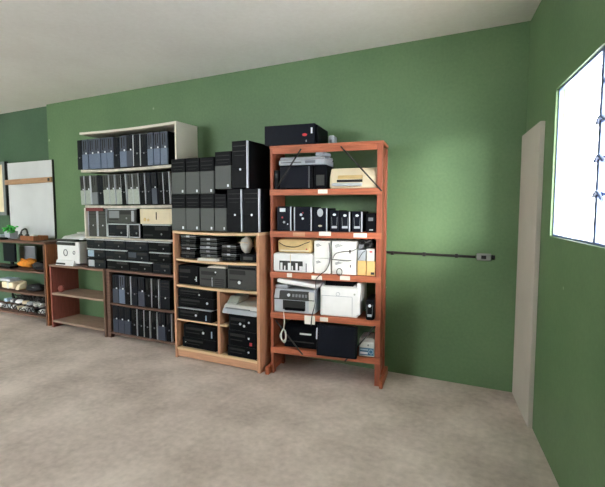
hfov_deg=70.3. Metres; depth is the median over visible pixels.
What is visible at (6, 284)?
parcel
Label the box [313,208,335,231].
unit
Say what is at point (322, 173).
speaker box
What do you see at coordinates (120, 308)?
computer
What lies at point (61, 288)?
pot
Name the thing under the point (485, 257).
wall socket
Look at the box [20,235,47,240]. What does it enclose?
wooden tray
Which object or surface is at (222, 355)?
shelf
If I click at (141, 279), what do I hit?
computer
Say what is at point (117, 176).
computer
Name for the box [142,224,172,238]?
computer
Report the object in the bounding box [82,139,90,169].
computer
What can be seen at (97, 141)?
computer
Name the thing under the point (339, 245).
carton
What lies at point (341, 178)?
printer
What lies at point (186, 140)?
bookcase
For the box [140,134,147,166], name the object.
computer
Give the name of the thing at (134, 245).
desktop computer
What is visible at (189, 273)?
desktop computer
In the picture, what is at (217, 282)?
vent
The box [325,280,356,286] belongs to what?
tray
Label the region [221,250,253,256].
laptop
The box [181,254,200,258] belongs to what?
laptop
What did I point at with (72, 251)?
printer
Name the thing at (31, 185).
whiteboard
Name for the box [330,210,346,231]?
unit
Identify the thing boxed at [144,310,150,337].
computer
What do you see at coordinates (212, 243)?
laptop
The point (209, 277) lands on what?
desktop computer
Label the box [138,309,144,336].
computer
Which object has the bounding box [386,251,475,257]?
cable conduit
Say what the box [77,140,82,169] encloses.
computer
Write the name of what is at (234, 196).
computer
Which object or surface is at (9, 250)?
monitor
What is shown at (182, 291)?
desktop computer
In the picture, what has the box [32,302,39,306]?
power adapter
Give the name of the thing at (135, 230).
computer
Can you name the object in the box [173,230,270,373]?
bookshelf
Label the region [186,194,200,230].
computer
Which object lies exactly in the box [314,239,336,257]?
carton
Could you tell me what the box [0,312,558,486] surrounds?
floor
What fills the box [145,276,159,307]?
computer
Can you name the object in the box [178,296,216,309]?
desktop computer
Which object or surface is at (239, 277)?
desktop computer
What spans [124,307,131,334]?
computer
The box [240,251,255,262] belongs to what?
box
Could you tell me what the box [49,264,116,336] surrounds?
open shelf
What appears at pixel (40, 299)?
cable tangle
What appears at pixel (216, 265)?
papers
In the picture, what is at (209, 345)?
desktop computer
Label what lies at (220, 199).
computer
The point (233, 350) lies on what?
desktop computer
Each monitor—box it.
[3,243,18,265]
[316,323,357,358]
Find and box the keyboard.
[0,264,17,267]
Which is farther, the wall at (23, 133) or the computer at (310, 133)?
the wall at (23, 133)
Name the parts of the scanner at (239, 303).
lid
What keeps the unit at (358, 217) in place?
on the rack
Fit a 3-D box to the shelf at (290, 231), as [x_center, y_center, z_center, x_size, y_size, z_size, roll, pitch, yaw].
[0.220,-0.088,3.858,0.924,0.048,0.290,1,5,18]
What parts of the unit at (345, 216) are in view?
panel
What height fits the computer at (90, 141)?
0.350 m
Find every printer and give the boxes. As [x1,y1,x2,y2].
[56,232,86,265]
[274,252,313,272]
[274,283,320,313]
[284,319,326,349]
[320,280,366,317]
[330,167,376,188]
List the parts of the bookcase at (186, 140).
panel, shelf, shelf, panel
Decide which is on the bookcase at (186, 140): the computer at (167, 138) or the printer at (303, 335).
the computer at (167, 138)
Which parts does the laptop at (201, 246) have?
lid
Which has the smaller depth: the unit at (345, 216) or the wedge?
the unit at (345, 216)
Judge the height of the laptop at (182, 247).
0.038 m
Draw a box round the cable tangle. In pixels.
[1,293,44,314]
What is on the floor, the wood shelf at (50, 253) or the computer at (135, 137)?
the wood shelf at (50, 253)
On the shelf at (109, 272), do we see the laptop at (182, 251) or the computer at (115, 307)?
the computer at (115, 307)
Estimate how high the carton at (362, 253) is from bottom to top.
0.093 m
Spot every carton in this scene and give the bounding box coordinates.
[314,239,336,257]
[314,258,331,273]
[332,239,359,259]
[332,259,357,274]
[357,260,366,274]
[358,247,367,260]
[366,260,375,275]
[367,246,375,260]
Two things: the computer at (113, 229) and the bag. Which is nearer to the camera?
the computer at (113, 229)
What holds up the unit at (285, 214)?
on the rack
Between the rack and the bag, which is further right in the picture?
the rack
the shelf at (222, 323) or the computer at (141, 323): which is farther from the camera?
the computer at (141, 323)
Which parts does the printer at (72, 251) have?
control panel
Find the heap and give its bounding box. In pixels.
[359,239,375,247]
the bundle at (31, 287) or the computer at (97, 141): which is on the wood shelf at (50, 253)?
the bundle at (31, 287)
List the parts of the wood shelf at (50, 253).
shelf, shelf, shelf, post, panel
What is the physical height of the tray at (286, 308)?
0.020 m
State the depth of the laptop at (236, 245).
4.05 m
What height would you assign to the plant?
0.199 m
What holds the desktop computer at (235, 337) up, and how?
on the desktop computer at (233, 350)
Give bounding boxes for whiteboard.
[5,159,56,238]
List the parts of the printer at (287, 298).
control panel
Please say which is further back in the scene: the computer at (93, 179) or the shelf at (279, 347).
the computer at (93, 179)
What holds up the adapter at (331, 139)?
on the rack
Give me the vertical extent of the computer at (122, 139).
0.350 m
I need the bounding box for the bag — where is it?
[17,258,36,267]
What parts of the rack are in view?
post, post, rail, post, post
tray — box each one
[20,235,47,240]
[56,239,86,241]
[56,259,86,265]
[285,307,304,310]
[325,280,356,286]
[332,182,361,185]
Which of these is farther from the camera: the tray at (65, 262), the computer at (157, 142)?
the tray at (65, 262)
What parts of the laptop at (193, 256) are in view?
lid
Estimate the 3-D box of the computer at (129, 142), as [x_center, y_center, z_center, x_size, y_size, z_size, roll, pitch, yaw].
[-1.849,-1.034,4.871,0.095,0.350,0.285,2,5,26]
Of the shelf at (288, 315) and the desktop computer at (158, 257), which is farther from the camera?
the desktop computer at (158, 257)
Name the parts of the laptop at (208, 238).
lid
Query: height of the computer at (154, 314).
0.315 m
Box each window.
[0,162,8,214]
[553,46,604,246]
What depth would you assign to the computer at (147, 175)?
4.66 m
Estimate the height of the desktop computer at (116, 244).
0.114 m
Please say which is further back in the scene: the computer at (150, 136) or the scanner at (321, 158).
the computer at (150, 136)
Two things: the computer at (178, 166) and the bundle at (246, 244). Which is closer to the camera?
the bundle at (246, 244)
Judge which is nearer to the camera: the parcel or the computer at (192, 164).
the computer at (192, 164)
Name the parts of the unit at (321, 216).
panel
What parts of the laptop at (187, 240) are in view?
lid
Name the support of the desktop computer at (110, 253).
on the desktop computer at (111, 263)
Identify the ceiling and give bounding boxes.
[0,0,540,113]
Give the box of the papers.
[207,264,227,268]
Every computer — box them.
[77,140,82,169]
[80,176,85,204]
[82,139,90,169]
[84,175,91,204]
[86,238,105,248]
[86,248,105,258]
[87,258,107,268]
[88,139,96,169]
[88,211,97,235]
[90,175,101,204]
[94,138,102,168]
[97,176,103,204]
[97,208,119,236]
[101,137,110,168]
[102,174,110,204]
[105,239,125,249]
[105,249,128,259]
[107,137,119,168]
[107,209,139,222]
[107,223,129,237]
[107,259,129,270]
[109,174,116,204]
[112,273,126,302]
[113,137,121,167]
[113,305,118,332]
[115,174,121,204]
[118,306,124,333]
[119,135,132,167]
[119,274,130,303]
[120,174,128,204]
[124,274,137,304]
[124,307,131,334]
[125,240,148,250]
[126,135,134,167]
[127,173,133,204]
[127,250,149,261]
[128,223,142,237]
[129,261,153,272]
[131,275,144,305]
[131,308,137,335]
[132,134,144,166]
[132,173,141,204]
[138,275,149,306]
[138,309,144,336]
[139,173,147,204]
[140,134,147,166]
[140,209,171,224]
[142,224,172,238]
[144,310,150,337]
[145,172,153,204]
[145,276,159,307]
[147,132,155,165]
[148,241,172,252]
[149,252,172,263]
[151,172,159,204]
[151,311,157,339]
[152,277,170,308]
[153,262,173,273]
[154,132,160,165]
[157,172,168,204]
[158,312,166,340]
[160,131,174,164]
[160,278,173,309]
[163,171,172,204]
[166,313,174,341]
[171,159,185,194]
[171,194,186,230]
[178,262,212,284]
[178,287,216,299]
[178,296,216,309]
[178,306,216,322]
[183,336,217,351]
[184,322,217,340]
[186,158,200,193]
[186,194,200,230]
[200,157,226,193]
[200,264,227,287]
[201,194,214,230]
[215,151,232,189]
[215,194,227,231]
[227,189,242,231]
[228,265,256,290]
[228,329,256,348]
[228,344,256,359]
[229,314,256,332]
[232,140,269,188]
[243,189,270,232]
[265,123,327,146]
[280,165,313,189]
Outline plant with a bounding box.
[2,225,18,238]
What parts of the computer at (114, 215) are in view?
vent panel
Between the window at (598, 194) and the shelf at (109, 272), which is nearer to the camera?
the window at (598, 194)
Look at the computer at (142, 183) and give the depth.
4.70 m
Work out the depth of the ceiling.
3.54 m
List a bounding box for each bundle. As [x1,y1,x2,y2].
[26,283,44,290]
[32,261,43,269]
[239,236,252,252]
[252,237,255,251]
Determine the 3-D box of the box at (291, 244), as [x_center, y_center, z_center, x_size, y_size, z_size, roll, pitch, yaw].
[-0.034,0.014,3.950,0.321,0.122,0.272,1,5,18]
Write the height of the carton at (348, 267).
0.128 m
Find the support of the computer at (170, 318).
on the shelf at (109, 272)
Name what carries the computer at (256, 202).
on the bookshelf at (263, 239)
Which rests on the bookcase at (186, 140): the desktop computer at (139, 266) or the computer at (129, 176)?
the computer at (129, 176)
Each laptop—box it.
[180,234,211,238]
[180,242,199,246]
[181,238,200,242]
[181,246,199,250]
[181,250,200,254]
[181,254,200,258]
[200,236,235,241]
[200,240,236,245]
[200,245,221,249]
[200,249,221,253]
[201,253,221,257]
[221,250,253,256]
[222,242,253,248]
[222,247,253,252]
[222,256,239,260]
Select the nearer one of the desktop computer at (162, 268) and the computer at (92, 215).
the desktop computer at (162, 268)
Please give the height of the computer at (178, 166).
0.345 m
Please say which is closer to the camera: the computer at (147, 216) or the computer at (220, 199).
the computer at (220, 199)
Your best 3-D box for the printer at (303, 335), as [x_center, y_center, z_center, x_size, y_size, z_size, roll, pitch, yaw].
[0.032,0.833,4.038,0.320,0.210,0.324,1,5,18]
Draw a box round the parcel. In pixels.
[2,280,26,288]
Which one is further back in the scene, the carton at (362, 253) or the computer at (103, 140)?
the computer at (103, 140)
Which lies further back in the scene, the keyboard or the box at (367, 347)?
the keyboard
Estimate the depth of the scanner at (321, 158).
3.77 m
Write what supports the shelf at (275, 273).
attached to the rack
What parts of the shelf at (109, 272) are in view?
leg, shelf, shelf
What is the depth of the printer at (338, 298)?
3.73 m
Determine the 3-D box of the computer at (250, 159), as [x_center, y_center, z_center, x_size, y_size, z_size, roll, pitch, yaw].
[-0.483,-0.730,4.081,0.173,0.430,0.406,2,5,26]
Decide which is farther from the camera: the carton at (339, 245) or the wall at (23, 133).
the wall at (23, 133)
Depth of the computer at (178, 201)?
4.25 m
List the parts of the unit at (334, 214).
panel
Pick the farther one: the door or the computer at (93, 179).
the computer at (93, 179)
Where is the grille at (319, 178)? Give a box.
[316,175,323,184]
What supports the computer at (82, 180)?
on the bookcase at (186, 140)
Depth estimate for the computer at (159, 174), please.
4.59 m
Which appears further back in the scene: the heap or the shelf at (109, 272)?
the shelf at (109, 272)
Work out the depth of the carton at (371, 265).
3.62 m
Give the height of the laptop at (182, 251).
0.038 m
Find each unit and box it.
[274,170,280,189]
[277,206,295,230]
[294,207,320,230]
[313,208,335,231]
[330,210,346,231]
[340,211,352,231]
[352,211,367,231]
[366,213,376,231]
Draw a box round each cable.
[280,311,286,342]
[311,243,330,324]
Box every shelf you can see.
[0,238,57,325]
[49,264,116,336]
[106,269,174,344]
[176,258,256,265]
[176,283,256,293]
[177,318,217,325]
[178,345,256,363]
[220,321,228,326]
[273,271,375,276]
[274,310,374,319]
[274,339,374,357]
[283,189,376,195]
[290,231,375,232]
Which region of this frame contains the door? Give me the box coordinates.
[512,121,544,427]
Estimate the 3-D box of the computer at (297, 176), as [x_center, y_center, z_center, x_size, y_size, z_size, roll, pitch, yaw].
[-0.006,-0.596,3.944,0.313,0.210,0.336,1,5,18]
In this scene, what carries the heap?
on the carton at (362, 253)
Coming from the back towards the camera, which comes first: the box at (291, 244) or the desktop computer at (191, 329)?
the desktop computer at (191, 329)
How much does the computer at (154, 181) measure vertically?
0.348 m
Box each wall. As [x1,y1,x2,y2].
[0,106,50,301]
[46,21,530,391]
[526,0,604,486]
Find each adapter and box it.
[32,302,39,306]
[328,135,336,142]
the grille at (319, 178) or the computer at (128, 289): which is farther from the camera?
the computer at (128, 289)
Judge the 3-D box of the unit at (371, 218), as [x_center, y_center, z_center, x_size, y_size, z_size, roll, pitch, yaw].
[0.620,-0.183,3.741,0.088,0.159,0.303,1,5,18]
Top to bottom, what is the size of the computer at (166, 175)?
0.348 m
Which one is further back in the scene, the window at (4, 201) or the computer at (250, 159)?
the window at (4, 201)
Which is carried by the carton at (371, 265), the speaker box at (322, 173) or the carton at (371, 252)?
the carton at (371, 252)
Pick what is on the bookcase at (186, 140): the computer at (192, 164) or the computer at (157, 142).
the computer at (157, 142)
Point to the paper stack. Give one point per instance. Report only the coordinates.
(201, 258)
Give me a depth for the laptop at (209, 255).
4.16 m
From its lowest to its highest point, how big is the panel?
0.077 m
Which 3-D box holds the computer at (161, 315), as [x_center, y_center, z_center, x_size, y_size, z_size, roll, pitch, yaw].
[-1.467,0.896,4.854,0.113,0.315,0.345,2,5,26]
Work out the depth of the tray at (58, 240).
5.31 m
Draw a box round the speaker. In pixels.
[366,294,374,319]
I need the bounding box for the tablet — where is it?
[0,277,19,281]
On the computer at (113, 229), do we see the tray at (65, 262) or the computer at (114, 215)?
the computer at (114, 215)
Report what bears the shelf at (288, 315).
attached to the rack
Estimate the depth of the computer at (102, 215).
5.04 m
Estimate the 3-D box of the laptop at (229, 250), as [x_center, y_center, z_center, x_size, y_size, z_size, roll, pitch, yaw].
[-0.622,0.056,4.205,0.170,0.038,0.334,2,5,26]
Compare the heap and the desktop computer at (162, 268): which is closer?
the heap
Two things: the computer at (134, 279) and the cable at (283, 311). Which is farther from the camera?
the computer at (134, 279)
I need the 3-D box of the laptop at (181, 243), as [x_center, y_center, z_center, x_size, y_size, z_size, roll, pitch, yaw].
[-1.069,0.000,4.419,0.188,0.038,0.334,2,5,25]
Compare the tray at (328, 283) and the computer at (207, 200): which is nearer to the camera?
the tray at (328, 283)
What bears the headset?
in the wooden tray at (39, 237)
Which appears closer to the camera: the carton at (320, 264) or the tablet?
the carton at (320, 264)
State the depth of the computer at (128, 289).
4.91 m
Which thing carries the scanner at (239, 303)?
on the desktop computer at (236, 322)
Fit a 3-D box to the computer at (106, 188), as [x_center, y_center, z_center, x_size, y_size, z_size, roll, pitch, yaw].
[-2.204,-0.631,5.087,0.120,0.349,0.286,2,5,26]
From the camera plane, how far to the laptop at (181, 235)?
4.31 m
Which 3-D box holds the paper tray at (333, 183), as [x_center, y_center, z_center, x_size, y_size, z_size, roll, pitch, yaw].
[0.377,-0.501,3.631,0.254,0.029,0.079,1,5,18]
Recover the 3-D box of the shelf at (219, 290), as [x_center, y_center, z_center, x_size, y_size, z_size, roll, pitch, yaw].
[-0.750,0.427,4.320,0.963,0.032,0.420,2,5,26]
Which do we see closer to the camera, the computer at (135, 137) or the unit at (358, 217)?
the unit at (358, 217)
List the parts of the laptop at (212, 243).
lid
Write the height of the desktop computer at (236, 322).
0.151 m
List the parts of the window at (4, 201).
trim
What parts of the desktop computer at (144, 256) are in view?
vent panel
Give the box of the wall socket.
[476,253,494,260]
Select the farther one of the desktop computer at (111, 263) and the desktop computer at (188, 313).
the desktop computer at (111, 263)
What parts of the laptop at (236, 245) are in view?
lid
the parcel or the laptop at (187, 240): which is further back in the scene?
the parcel
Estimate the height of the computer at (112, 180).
0.349 m
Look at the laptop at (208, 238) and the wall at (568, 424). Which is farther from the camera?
the laptop at (208, 238)
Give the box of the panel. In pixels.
[277,278,324,288]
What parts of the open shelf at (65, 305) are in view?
panel, shelf, shelf, panel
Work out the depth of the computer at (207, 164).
4.07 m
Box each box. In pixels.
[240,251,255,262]
[278,237,318,252]
[314,165,334,188]
[359,332,374,356]
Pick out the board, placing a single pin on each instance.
(25, 252)
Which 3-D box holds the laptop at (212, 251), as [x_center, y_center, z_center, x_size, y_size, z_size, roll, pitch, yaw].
[-0.846,0.066,4.325,0.210,0.038,0.334,2,5,25]
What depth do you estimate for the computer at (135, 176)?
4.75 m
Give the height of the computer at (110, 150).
0.350 m
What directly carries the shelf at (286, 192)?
attached to the rack
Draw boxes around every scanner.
[222,293,256,316]
[279,152,332,166]
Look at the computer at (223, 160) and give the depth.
3.99 m
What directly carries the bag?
on the wood shelf at (50, 253)
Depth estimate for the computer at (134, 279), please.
4.86 m
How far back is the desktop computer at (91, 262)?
5.09 m
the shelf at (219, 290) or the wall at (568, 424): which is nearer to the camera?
the wall at (568, 424)
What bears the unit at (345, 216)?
on the rack
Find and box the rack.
[265,140,388,388]
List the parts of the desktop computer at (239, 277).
trim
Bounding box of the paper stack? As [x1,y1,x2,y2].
[197,257,222,261]
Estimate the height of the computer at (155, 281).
0.335 m
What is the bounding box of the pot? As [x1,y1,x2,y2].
[58,285,64,291]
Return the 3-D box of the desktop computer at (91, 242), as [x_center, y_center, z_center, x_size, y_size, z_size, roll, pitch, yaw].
[-2.364,-0.010,5.236,0.317,0.114,0.365,2,5,26]
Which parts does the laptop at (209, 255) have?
lid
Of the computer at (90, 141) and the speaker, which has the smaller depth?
the speaker
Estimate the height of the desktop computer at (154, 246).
0.114 m
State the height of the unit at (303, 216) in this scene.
0.214 m
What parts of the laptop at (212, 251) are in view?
lid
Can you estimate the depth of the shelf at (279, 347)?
3.87 m
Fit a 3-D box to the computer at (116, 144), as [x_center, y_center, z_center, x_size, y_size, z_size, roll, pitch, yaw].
[-2.037,-1.036,4.965,0.089,0.340,0.285,2,5,26]
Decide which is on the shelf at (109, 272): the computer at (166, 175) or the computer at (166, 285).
the computer at (166, 285)
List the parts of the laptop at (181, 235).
lid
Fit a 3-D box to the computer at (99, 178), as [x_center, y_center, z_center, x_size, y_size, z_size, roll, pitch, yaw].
[-2.295,-0.629,5.138,0.109,0.338,0.285,2,5,26]
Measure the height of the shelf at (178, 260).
0.034 m
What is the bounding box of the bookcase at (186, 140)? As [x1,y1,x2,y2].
[79,121,197,241]
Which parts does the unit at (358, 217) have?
panel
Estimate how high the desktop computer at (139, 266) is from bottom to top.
0.114 m
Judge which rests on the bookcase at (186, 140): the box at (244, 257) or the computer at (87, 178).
the computer at (87, 178)
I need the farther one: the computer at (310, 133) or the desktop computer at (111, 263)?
the desktop computer at (111, 263)
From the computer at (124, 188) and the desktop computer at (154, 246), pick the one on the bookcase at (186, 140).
the computer at (124, 188)
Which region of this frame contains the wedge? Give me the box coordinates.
[15,281,26,289]
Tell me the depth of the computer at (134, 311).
4.89 m
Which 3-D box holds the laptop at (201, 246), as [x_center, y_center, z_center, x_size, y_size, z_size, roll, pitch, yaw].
[-0.846,0.026,4.329,0.207,0.038,0.334,2,5,26]
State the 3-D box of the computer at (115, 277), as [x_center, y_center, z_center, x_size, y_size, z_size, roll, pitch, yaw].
[-2.104,0.516,5.158,0.099,0.335,0.345,2,5,26]
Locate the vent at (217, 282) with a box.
[214,279,223,286]
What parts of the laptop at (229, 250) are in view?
lid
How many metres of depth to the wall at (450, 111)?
3.79 m
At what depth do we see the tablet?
6.13 m
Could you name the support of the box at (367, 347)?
on the rack
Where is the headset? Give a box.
[18,228,29,237]
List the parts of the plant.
pot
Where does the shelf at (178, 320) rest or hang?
attached to the bookshelf at (263, 239)
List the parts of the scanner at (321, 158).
lid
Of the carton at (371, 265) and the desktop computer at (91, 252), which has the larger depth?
the desktop computer at (91, 252)
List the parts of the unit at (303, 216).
panel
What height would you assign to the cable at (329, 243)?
0.738 m
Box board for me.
[19,245,36,260]
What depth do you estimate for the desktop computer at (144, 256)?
4.77 m
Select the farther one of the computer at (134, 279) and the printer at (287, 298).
the computer at (134, 279)
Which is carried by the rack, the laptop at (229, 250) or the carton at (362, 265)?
the carton at (362, 265)

